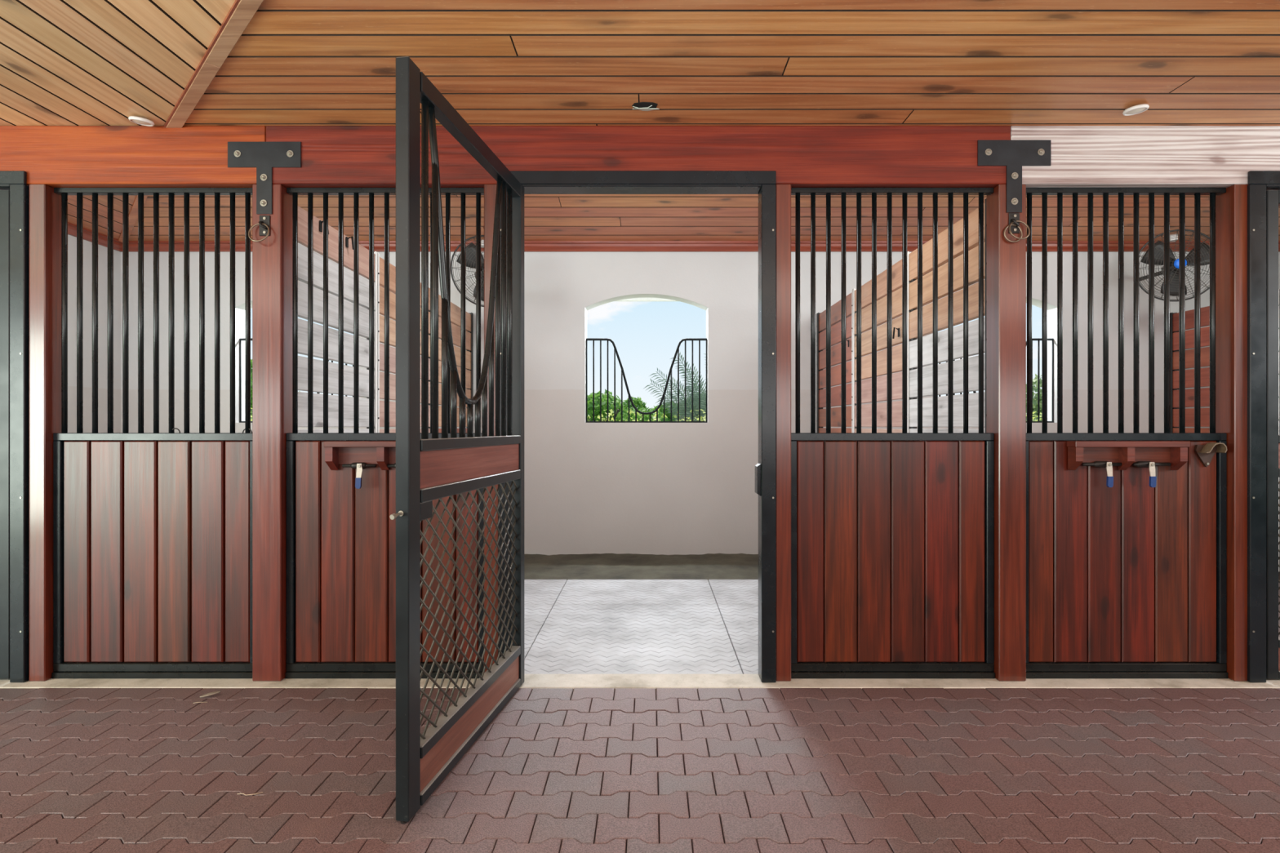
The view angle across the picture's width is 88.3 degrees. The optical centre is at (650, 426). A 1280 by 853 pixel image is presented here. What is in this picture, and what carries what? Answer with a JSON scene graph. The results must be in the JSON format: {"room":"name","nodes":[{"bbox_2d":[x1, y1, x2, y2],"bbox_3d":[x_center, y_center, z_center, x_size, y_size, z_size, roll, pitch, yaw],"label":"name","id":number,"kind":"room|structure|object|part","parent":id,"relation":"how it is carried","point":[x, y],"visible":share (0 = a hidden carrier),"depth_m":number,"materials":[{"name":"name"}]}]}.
{"room":"farm building","nodes":[
{"label":"farm building","id":0,"kind":"room"},
{"bbox_2d":[67,234,120,432],"bbox_3d":[-5.620,-0.399,5.122,0.200,3.610,3.505,0,0,0],"label":"wall","id":1,"kind":"structure","parent":0,"point":[72,241],"depth_m":6.51,"materials":[{"name":"white paint"}]},
{"bbox_2d":[67,222,122,251],"bbox_3d":[-5.481,-1.870,5.165,0.075,0.098,3.410,0,0,0],"label":"trim","id":2,"kind":"structure","parent":1,"relation":"attached to","point":[72,228],"depth_m":6.47,"materials":[{"name":"brown wood"}]},
{"bbox_2d":[0,553,1279,852],"bbox_3d":[1.400,1.326,2.150,15.800,0.160,9.700,0,0,0],"label":"floor","id":3,"kind":"structure","parent":0,"point":[82,770],"depth_m":2.48,"materials":[{"name":"red rubber"}]},
{"bbox_2d":[200,690,220,697],"bbox_3d":[-2.028,1.235,3.038,0.079,0.017,0.028,0,0,-39],"label":"dry leaf","id":4,"kind":"object","parent":3,"relation":"on","point":[214,692],"visible":1,"depth_m":3.04,"materials":[{"name":"beige plant"}]},
{"bbox_2d":[236,791,262,795],"bbox_3d":[-1.355,1.242,2.229,0.083,0.005,0.012,0,0,-6],"label":"twig","id":5,"kind":"object","parent":3,"relation":"on","point":[262,792],"visible":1,"depth_m":2.23,"materials":[{"name":"beige wood"}]},
{"bbox_2d":[0,0,1279,128],"bbox_3d":[0.000,-1.490,0.298,13.000,0.064,6.105,0,0,0],"label":"ceiling","id":6,"kind":"structure","parent":0,"point":[170,64],"depth_m":2.64,"materials":[{"name":"brown wood"}]},
{"bbox_2d":[128,115,154,126],"bbox_3d":[-2.427,-1.457,3.147,0.100,0.028,0.100,0,0,0],"label":"recessed light","id":7,"kind":"object","parent":6,"relation":"in","point":[141,121],"visible":1,"depth_m":3.13,"materials":[{"name":"white paint"}]},
{"bbox_2d":[631,102,659,111],"bbox_3d":[-0.021,-1.465,3.027,0.126,0.022,0.074,0,0,0],"label":"recessed light","id":8,"kind":"object","parent":6,"relation":"in","point":[644,106],"visible":1,"depth_m":3.02,"materials":[{"name":"black metal"}]},
{"bbox_3d":[-0.021,-1.464,3.047,0.124,0.010,0.034,0,0,0],"label":"torn trim","id":9,"kind":"part","parent":8,"relation":"part of","materials":[{"name":"white metal"}]},
{"bbox_2d":[1122,103,1149,115],"bbox_3d":[2.233,-1.457,3.034,0.100,0.026,0.100,0,0,0],"label":"recessed light","id":10,"kind":"object","parent":6,"relation":"in","point":[1135,109],"visible":1,"depth_m":3.02,"materials":[{"name":"white paint"}]},
{"bbox_2d":[67,194,1279,242],"bbox_3d":[1.790,-2.243,5.131,14.620,0.703,3.537,0,0,0],"label":"ceiling","id":11,"kind":"structure","parent":0,"point":[547,217],"depth_m":6.31,"materials":[{"name":"brown wood"}]},
{"bbox_2d":[120,251,1279,555],"bbox_3d":[1.790,-0.374,6.975,15.020,3.560,0.200,0,0,0],"label":"wall","id":12,"kind":"structure","parent":0,"point":[618,488],"depth_m":6.88,"materials":[{"name":"white paint"}]},
{"bbox_2d":[239,337,353,422],"bbox_3d":[-3.692,-0.485,6.960,1.281,0.891,0.023,0,0,0],"label":"window","id":13,"kind":"structure","parent":12,"relation":"in","point":[240,339],"depth_m":6.96,"materials":[{"name":"black paint"}]},
{"bbox_3d":[-3.693,-0.528,6.960,1.276,0.805,0.023,0,0,0],"label":"dipped rail","id":14,"kind":"part","parent":13,"relation":"part of","materials":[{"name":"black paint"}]},
{"bbox_2d":[297,205,473,432],"bbox_3d":[-1.856,0.034,5.117,0.088,2.425,3.515,0,0,0],"label":"wall","id":15,"kind":"structure","parent":12,"relation":"attached to","point":[317,224],"depth_m":4.07,"materials":[{"name":"wood"}]},
{"bbox_2d":[450,235,484,306],"bbox_3d":[-1.490,-1.451,6.406,0.554,0.675,0.874,0,0,8],"label":"wall fan","id":16,"kind":"object","parent":15,"relation":"attached to","point":[470,250],"visible":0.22,"depth_m":6.09,"materials":[{"name":"metal"}]},
{"bbox_3d":[-1.656,-1.579,6.101,0.258,0.230,0.064,0,0,-27],"label":"blade","id":17,"kind":"part","parent":16,"relation":"part of","materials":[{"name":"black metal"}]},
{"bbox_3d":[-1.544,-1.289,6.150,0.043,0.244,0.224,0,0,41],"label":"blade","id":18,"kind":"part","parent":16,"relation":"part of","materials":[{"name":"black metal"}]},
{"bbox_2d":[480,240,484,247],"bbox_3d":[-1.584,-1.741,6.286,0.060,0.060,0.060,0,0,-27],"label":"switch","id":19,"kind":"object","parent":16,"relation":"attached to","point":[482,242],"depth_m":6.25,"materials":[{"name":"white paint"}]},
{"bbox_2d":[586,337,706,422],"bbox_3d":[-0.039,-0.485,6.960,1.281,0.891,0.023,0,0,0],"label":"window","id":20,"kind":"structure","parent":12,"relation":"in","point":[677,352],"depth_m":6.95,"materials":[{"name":"black paint"}]},
{"bbox_3d":[-0.040,-0.048,6.960,1.280,0.016,0.016,0,0,0],"label":"rail","id":21,"kind":"part","parent":20,"relation":"part of","materials":[{"name":"black metal"}]},
{"bbox_2d":[616,297,676,301],"bbox_3d":[1.750,-1.552,7.360,16.500,0.205,0.560,0,0,0],"label":"trim","id":22,"kind":"structure","parent":12,"relation":"attached to","point":[646,299],"depth_m":7.60,"materials":[{"name":"white paint"}]},
{"bbox_2d":[120,240,1279,251],"bbox_3d":[1.780,-1.870,6.837,14.600,0.098,0.075,0,0,0],"label":"trim","id":23,"kind":"structure","parent":12,"relation":"attached to","point":[379,246],"depth_m":6.82,"materials":[{"name":"brown wood"}]},
{"bbox_2d":[816,198,986,432],"bbox_3d":[1.740,0.034,5.117,0.096,2.425,3.515,0,0,0],"label":"wall","id":24,"kind":"structure","parent":12,"relation":"attached to","point":[973,217],"depth_m":4.39,"materials":[{"name":"wood"}]},
{"bbox_2d":[0,170,29,682],"bbox_3d":[-3.717,0.001,3.256,1.350,2.488,0.109,0,0,0],"label":"door","id":25,"kind":"structure","parent":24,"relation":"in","point":[15,181],"depth_m":3.20,"materials":[{"name":"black metal"}]},
{"bbox_2d":[0,190,9,679],"bbox_3d":[-3.688,0.043,3.252,1.191,2.404,0.045,0,0,0],"label":"gate","id":26,"kind":"object","parent":25,"relation":"attached to","point":[4,194],"visible":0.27,"depth_m":3.23,"materials":[{"name":"black metal"}]},
{"bbox_2d":[0,125,266,187],"bbox_3d":[-3.706,-1.329,3.295,3.648,0.285,0.150,0,0,0],"label":"timber beam","id":27,"kind":"structure","parent":25,"relation":"on","point":[52,156],"depth_m":3.22,"materials":[{"name":"brown wood"}]},
{"bbox_2d":[497,170,776,682],"bbox_3d":[-0.064,0.001,3.256,1.350,2.488,0.109,0,0,0],"label":"door frame","id":28,"kind":"structure","parent":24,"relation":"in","point":[762,183],"depth_m":3.20,"materials":[{"name":"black metal"}]},
{"bbox_2d":[389,56,524,823],"bbox_3d":[-0.707,0.043,2.607,0.046,2.404,1.191,0,0,7],"label":"gate","id":29,"kind":"object","parent":28,"relation":"attached to","point":[428,469],"visible":1,"depth_m":2.35,"materials":[{"name":"metal"}]},
{"bbox_3d":[-0.710,-0.589,2.591,0.024,1.010,0.694,0,0,7],"label":"dipped rail","id":30,"kind":"part","parent":29,"relation":"part of","materials":[{"name":"black metal"}]},
{"bbox_3d":[-0.702,-1.126,2.647,0.045,0.066,0.998,0,0,7],"label":"rail","id":31,"kind":"part","parent":29,"relation":"part of","materials":[{"name":"metal"}]},
{"bbox_3d":[-0.702,0.227,2.647,0.045,0.044,0.998,0,0,7],"label":"rail","id":32,"kind":"part","parent":29,"relation":"part of","materials":[{"name":"metal"}]},
{"bbox_3d":[-0.702,0.061,2.647,0.045,0.039,0.998,0,0,7],"label":"rail","id":33,"kind":"part","parent":29,"relation":"part of","materials":[{"name":"metal"}]},
{"bbox_3d":[-0.702,1.065,2.647,0.045,0.041,0.998,0,0,7],"label":"rail","id":34,"kind":"part","parent":29,"relation":"part of","materials":[{"name":"metal"}]},
{"bbox_3d":[-0.702,1.219,2.647,0.045,0.038,0.998,0,0,7],"label":"rail","id":35,"kind":"part","parent":29,"relation":"part of","materials":[{"name":"wood"}]},
{"bbox_2d":[266,125,1010,194],"bbox_3d":[-0.059,-1.329,3.295,3.640,0.285,0.150,0,0,0],"label":"timber beam","id":36,"kind":"structure","parent":28,"relation":"on","point":[332,156],"depth_m":3.22,"materials":[{"name":"brown wood"}]},
{"bbox_3d":[0.531,0.263,3.263,0.018,0.157,0.075,0,0,0],"label":"strike plate","id":37,"kind":"part","parent":28,"relation":"part of","materials":[{"name":"black metal"}]},
{"bbox_2d":[0,674,1279,697],"bbox_3d":[1.500,1.304,3.236,15.600,0.115,0.179,0,0,0],"label":"threshold","id":38,"kind":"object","parent":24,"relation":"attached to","point":[531,681],"depth_m":3.22,"materials":[{"name":"concrete"}]},
{"bbox_2d":[29,184,61,681],"bbox_3d":[-2.997,0.030,3.283,0.080,2.430,0.125,0,0,0],"label":"timber post","id":39,"kind":"object","parent":38,"relation":"on","point":[45,205],"visible":0.78,"depth_m":3.22,"materials":[{"name":"brown wood"}]},
{"bbox_2d":[51,187,252,678],"bbox_3d":[-2.451,0.030,3.283,1.010,2.430,0.058,0,0,0],"label":"barrier","id":40,"kind":"object","parent":38,"relation":"on","point":[153,531],"visible":0.87,"depth_m":3.27,"materials":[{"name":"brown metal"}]},
{"bbox_3d":[-2.451,1.210,3.283,1.010,0.072,0.058,0,0,0],"label":"rail","id":41,"kind":"part","parent":40,"relation":"part of","materials":[{"name":"black metal"}]},
{"bbox_3d":[-2.451,0.051,3.287,1.010,0.038,0.050,0,0,0],"label":"rail","id":42,"kind":"part","parent":40,"relation":"part of","materials":[{"name":"black metal"}]},
{"bbox_3d":[-2.451,-1.172,3.287,1.010,0.026,0.040,0,0,0],"label":"rail","id":43,"kind":"part","parent":40,"relation":"part of","materials":[{"name":"black metal"}]},
{"bbox_2d":[252,184,292,681],"bbox_3d":[-1.875,0.030,3.283,0.141,2.430,0.125,0,0,0],"label":"timber post","id":44,"kind":"object","parent":38,"relation":"on","point":[272,256],"visible":0.72,"depth_m":3.22,"materials":[{"name":"brown wood"}]},
{"bbox_2d":[248,215,270,241],"bbox_3d":[-1.894,-0.959,3.196,0.102,0.141,0.048,0,0,0],"label":"ring","id":45,"kind":"object","parent":44,"relation":"attached to","point":[264,220],"visible":1,"depth_m":3.21,"materials":[{"name":"metal"}]},
{"bbox_3d":[-1.881,-0.980,3.217,0.052,0.100,0.005,0,0,0],"label":"plate","id":46,"kind":"part","parent":45,"relation":"part of","materials":[{"name":"metal"}]},
{"bbox_2d":[227,141,301,213],"bbox_3d":[-1.881,-1.212,3.210,0.355,0.352,0.019,0,0,0],"label":"t-plate","id":47,"kind":"object","parent":44,"relation":"attached to","point":[264,156],"visible":1,"depth_m":3.21,"materials":[{"name":"black metal"}]},
{"bbox_2d":[284,187,484,678],"bbox_3d":[-1.308,0.030,3.283,0.989,2.430,0.058,0,0,0],"label":"barrier","id":48,"kind":"object","parent":38,"relation":"on","point":[340,537],"visible":0.62,"depth_m":3.27,"materials":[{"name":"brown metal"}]},
{"bbox_2d":[324,440,395,488],"bbox_3d":[-1.304,0.187,3.231,0.553,0.231,0.081,0,0,0],"label":"rack","id":49,"kind":"object","parent":48,"relation":"attached to","point":[358,455],"visible":0.62,"depth_m":3.23,"materials":[{"name":"brown wood"}]},
{"bbox_3d":[-1.416,0.215,3.210,0.030,0.070,0.004,0,0,0],"label":"valve lever","id":50,"kind":"part","parent":49,"relation":"part of","materials":[{"name":"white metal"}]},
{"bbox_3d":[-1.308,0.051,3.287,0.989,0.038,0.050,0,0,0],"label":"rail","id":51,"kind":"part","parent":48,"relation":"part of","materials":[{"name":"black metal"}]},
{"bbox_3d":[-1.308,1.210,3.283,0.989,0.072,0.058,0,0,0],"label":"rail","id":52,"kind":"part","parent":48,"relation":"part of","materials":[{"name":"black metal"}]},
{"bbox_3d":[-1.308,-1.172,3.287,0.989,0.026,0.040,0,0,0],"label":"rail","id":53,"kind":"part","parent":48,"relation":"part of","materials":[{"name":"black metal"}]},
{"bbox_2d":[484,184,497,671],"bbox_3d":[-0.777,0.030,3.283,0.072,2.430,0.125,0,0,0],"label":"timber post","id":54,"kind":"object","parent":38,"relation":"on","point":[490,190],"visible":0.22,"depth_m":3.22,"materials":[{"name":"brown wood"}]},
{"bbox_2d":[776,184,791,681],"bbox_3d":[0.650,0.030,3.283,0.076,2.430,0.125,0,0,0],"label":"timber post","id":55,"kind":"object","parent":38,"relation":"on","point":[783,191],"visible":0.76,"depth_m":3.22,"materials":[{"name":"brown wood"}]},
{"bbox_2d":[791,187,995,678],"bbox_3d":[1.196,0.030,3.283,1.013,2.430,0.058,0,0,0],"label":"barrier","id":56,"kind":"object","parent":38,"relation":"on","point":[892,534],"visible":0.85,"depth_m":3.27,"materials":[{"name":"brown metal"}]},
{"bbox_3d":[1.196,-1.172,3.287,1.013,0.026,0.040,0,0,0],"label":"rail","id":57,"kind":"part","parent":56,"relation":"part of","materials":[{"name":"black metal"}]},
{"bbox_3d":[1.196,0.051,3.287,1.013,0.038,0.050,0,0,0],"label":"rail","id":58,"kind":"part","parent":56,"relation":"part of","materials":[{"name":"black metal"}]},
{"bbox_3d":[1.196,1.210,3.283,1.013,0.072,0.058,0,0,0],"label":"rail","id":59,"kind":"part","parent":56,"relation":"part of","materials":[{"name":"black metal"}]},
{"bbox_2d":[986,184,1026,681],"bbox_3d":[1.770,0.030,3.283,0.133,2.430,0.125,0,0,0],"label":"timber post","id":60,"kind":"object","parent":38,"relation":"on","point":[1006,260],"visible":0.74,"depth_m":3.22,"materials":[{"name":"brown wood"}]},
{"bbox_2d":[977,139,1050,212],"bbox_3d":[1.774,-1.220,3.210,0.355,0.352,0.019,0,0,0],"label":"t-plate","id":61,"kind":"object","parent":60,"relation":"attached to","point":[1014,154],"visible":1,"depth_m":3.21,"materials":[{"name":"black metal"}]},
{"bbox_2d":[1003,213,1030,242],"bbox_3d":[1.778,-0.968,3.196,0.119,0.148,0.048,0,0,0],"label":"ring","id":62,"kind":"object","parent":60,"relation":"attached to","point":[1014,218],"visible":1,"depth_m":3.21,"materials":[{"name":"metal"}]},
{"bbox_3d":[1.774,-0.992,3.217,0.052,0.100,0.005,0,0,0],"label":"plate","id":63,"kind":"part","parent":62,"relation":"part of","materials":[{"name":"metal"}]},
{"bbox_2d":[1026,187,1227,678],"bbox_3d":[2.345,0.030,3.283,1.016,2.430,0.058,0,0,0],"label":"barrier","id":64,"kind":"object","parent":38,"relation":"on","point":[1127,579],"visible":0.84,"depth_m":3.27,"materials":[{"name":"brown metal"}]},
{"bbox_3d":[2.345,-1.172,3.287,1.016,0.026,0.040,0,0,0],"label":"rail","id":65,"kind":"part","parent":64,"relation":"part of","materials":[{"name":"black metal"}]},
{"bbox_3d":[2.345,0.051,3.287,1.016,0.038,0.050,0,0,0],"label":"rail","id":66,"kind":"part","parent":64,"relation":"part of","materials":[{"name":"black metal"}]},
{"bbox_3d":[2.345,1.210,3.283,1.016,0.072,0.058,0,0,0],"label":"rail","id":67,"kind":"part","parent":64,"relation":"part of","materials":[{"name":"black metal"}]},
{"bbox_2d":[1066,440,1190,487],"bbox_3d":[2.335,0.184,3.231,0.553,0.224,0.081,0,0,0],"label":"rack","id":68,"kind":"object","parent":64,"relation":"attached to","point":[1097,454],"visible":1,"depth_m":3.23,"materials":[{"name":"brown wood"}]},
{"bbox_3d":[2.235,0.209,3.210,0.029,0.070,0.004,0,0,0],"label":"valve lever","id":69,"kind":"part","parent":68,"relation":"part of","materials":[{"name":"white metal"}]},
{"bbox_3d":[2.443,0.209,3.210,0.029,0.070,0.004,0,0,0],"label":"valve lever","id":70,"kind":"part","parent":68,"relation":"part of","materials":[{"name":"white metal"}]},
{"bbox_2d":[1194,442,1226,466],"bbox_3d":[2.751,0.139,3.239,0.109,0.122,0.064,0,0,0],"label":"hook","id":71,"kind":"object","parent":64,"relation":"attached to","point":[1205,453],"visible":1,"depth_m":3.26,"materials":[{"name":"metal"}]},
{"bbox_3d":[2.749,0.145,3.266,0.105,0.109,0.012,0,0,0],"label":"plate","id":72,"kind":"part","parent":71,"relation":"part of","materials":[{"name":"metal"}]},
{"bbox_2d":[1215,184,1248,681],"bbox_3d":[2.889,0.030,3.283,0.071,2.430,0.125,0,0,0],"label":"timber post","id":73,"kind":"object","parent":38,"relation":"on","point":[1231,206],"visible":0.76,"depth_m":3.23,"materials":[{"name":"brown wood"}]},
{"bbox_2d":[1247,170,1279,682],"bbox_3d":[3.589,0.001,3.256,1.350,2.488,0.109,0,0,0],"label":"door","id":74,"kind":"structure","parent":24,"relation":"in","point":[1259,181],"depth_m":3.20,"materials":[{"name":"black metal"}]},
{"bbox_2d":[1010,125,1279,187],"bbox_3d":[3.591,-1.329,3.295,3.657,0.285,0.150,0,0,0],"label":"timber beam","id":75,"kind":"structure","parent":74,"relation":"on","point":[1082,156],"depth_m":3.22,"materials":[{"name":"wood"}]},
{"bbox_2d":[1266,190,1279,679],"bbox_3d":[3.618,0.043,3.252,1.191,2.404,0.045,0,0,0],"label":"gate","id":76,"kind":"object","parent":74,"relation":"attached to","point":[1273,197],"visible":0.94,"depth_m":3.23,"materials":[{"name":"black metal"}]},
{"bbox_3d":[3.579,-1.126,3.252,0.998,0.066,0.045,0,0,0],"label":"rail","id":77,"kind":"part","parent":76,"relation":"part of","materials":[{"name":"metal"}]},
{"bbox_2d":[938,337,1053,422],"bbox_3d":[3.614,-0.485,6.960,1.281,0.891,0.023,0,0,0],"label":"window","id":78,"kind":"structure","parent":12,"relation":"in","point":[1038,340],"depth_m":6.95,"materials":[{"name":"black paint"}]},
{"bbox_3d":[3.613,-0.528,6.960,1.276,0.805,0.023,0,0,0],"label":"dipped rail","id":79,"kind":"part","parent":78,"relation":"part of","materials":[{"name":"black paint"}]},
{"bbox_3d":[3.613,-0.048,6.960,1.280,0.016,0.016,0,0,0],"label":"rail","id":80,"kind":"part","parent":78,"relation":"part of","materials":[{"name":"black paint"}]},
{"bbox_2d":[1138,229,1209,301],"bbox_3d":[4.888,-1.507,6.405,0.562,0.675,0.864,0,0,-10],"label":"wall fan","id":81,"kind":"object","parent":12,"relation":"attached to","point":[1159,245],"visible":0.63,"depth_m":6.17,"materials":[{"name":"metal"}]},
{"bbox_3d":[5.042,-1.517,6.612,0.037,0.057,0.523,0,0,7],"label":"wall arm","id":82,"kind":"part","parent":81,"relation":"part of","materials":[{"name":"black metal"}]},
{"bbox_3d":[4.794,-1.635,6.228,0.258,0.230,0.064,0,0,24],"label":"blade","id":83,"kind":"part","parent":81,"relation":"part of","materials":[{"name":"black metal"}]},
{"bbox_3d":[4.985,-1.507,6.293,0.147,0.147,0.170,0,0,24],"label":"motor","id":84,"kind":"part","parent":81,"relation":"part of","materials":[{"name":"black metal"}]},
{"bbox_2d":[1169,234,1177,242],"bbox_3d":[4.983,-1.797,6.289,0.060,0.060,0.060,0,0,24],"label":"switch","id":85,"kind":"object","parent":81,"relation":"attached to","point":[1174,237],"depth_m":6.27,"materials":[{"name":"white paint"}]},
{"bbox_3d":[4.903,-1.345,6.173,0.224,0.244,0.043,0,0,2],"label":"blade","id":86,"kind":"part","parent":81,"relation":"part of","materials":[{"name":"black metal"}]},
{"bbox_3d":[5.076,-1.597,6.103,0.249,0.231,0.064,0,0,24],"label":"blade","id":87,"kind":"part","parent":81,"relation":"part of","materials":[{"name":"black metal"}]},
{"bbox_2d":[1169,288,1279,571],"bbox_3d":[5.417,0.034,5.117,0.058,2.425,3.515,0,0,0],"label":"wall","id":88,"kind":"structure","parent":12,"relation":"attached to","point":[1205,311],"depth_m":6.58,"materials":[{"name":"wood"}]},
{"label":"outside","id":89,"kind":"structure","parent":0,"visible":0},
{"label":"lawn","id":90,"kind":"structure","parent":89,"visible":0},
{"bbox_2d":[250,359,252,419],"bbox_3d":[-13.184,-0.402,21.252,4.176,3.708,3.951,0,0,21],"label":"leafy tree","id":91,"kind":"object","parent":90,"relation":"on","point":[251,359],"visible":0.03,"depth_m":20.50,"materials":[{"name":"green plant"}]},
{"bbox_2d":[586,389,668,421],"bbox_3d":[-1.511,0.109,20.785,3.802,2.690,3.197,0,0,22],"label":"leafy tree","id":92,"kind":"object","parent":90,"relation":"on","point":[597,396],"visible":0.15,"depth_m":19.94,"materials":[{"name":"green plant"}]},
{"bbox_2d":[250,408,1041,421],"bbox_3d":[-1.208,0.570,13.001,30.418,1.904,1.254,0,0,0],"label":"hedge","id":93,"kind":"object","parent":90,"relation":"on","point":[611,411],"visible":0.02,"depth_m":12.97,"materials":[{"name":"green plant"}]},
{"bbox_2d":[622,396,681,421],"bbox_3d":[-0.057,0.139,24.731,2.634,2.632,2.283,0,0,32],"label":"leafy tree","id":94,"kind":"object","parent":90,"relation":"on","point":[637,401],"visible":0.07,"depth_m":24.47,"materials":[{"name":"green plant"}]},
{"bbox_2d":[644,351,706,421],"bbox_3d":[1.568,-0.099,13.834,3.467,3.008,1.262,0,0,0],"label":"tree","id":95,"kind":"object","parent":90,"relation":"on","point":[703,393],"visible":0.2,"depth_m":13.90,"materials":[{"name":"green plant"}]},
{"bbox_2d":[679,396,705,419],"bbox_3d":[1.470,0.264,17.176,1.856,2.382,2.114,0,0,0],"label":"leafy tree","id":96,"kind":"object","parent":90,"relation":"on","point":[689,397],"visible":0.02,"depth_m":17.30,"materials":[{"name":"green plant"}]},
{"bbox_2d":[1026,373,1041,421],"bbox_3d":[12.252,-0.054,19.778,3.604,3.016,3.463,0,0,-13],"label":"leafy tree","id":97,"kind":"object","parent":90,"relation":"on","point":[1035,380],"visible":0.05,"depth_m":19.29,"materials":[{"name":"green plant"}]}
]}

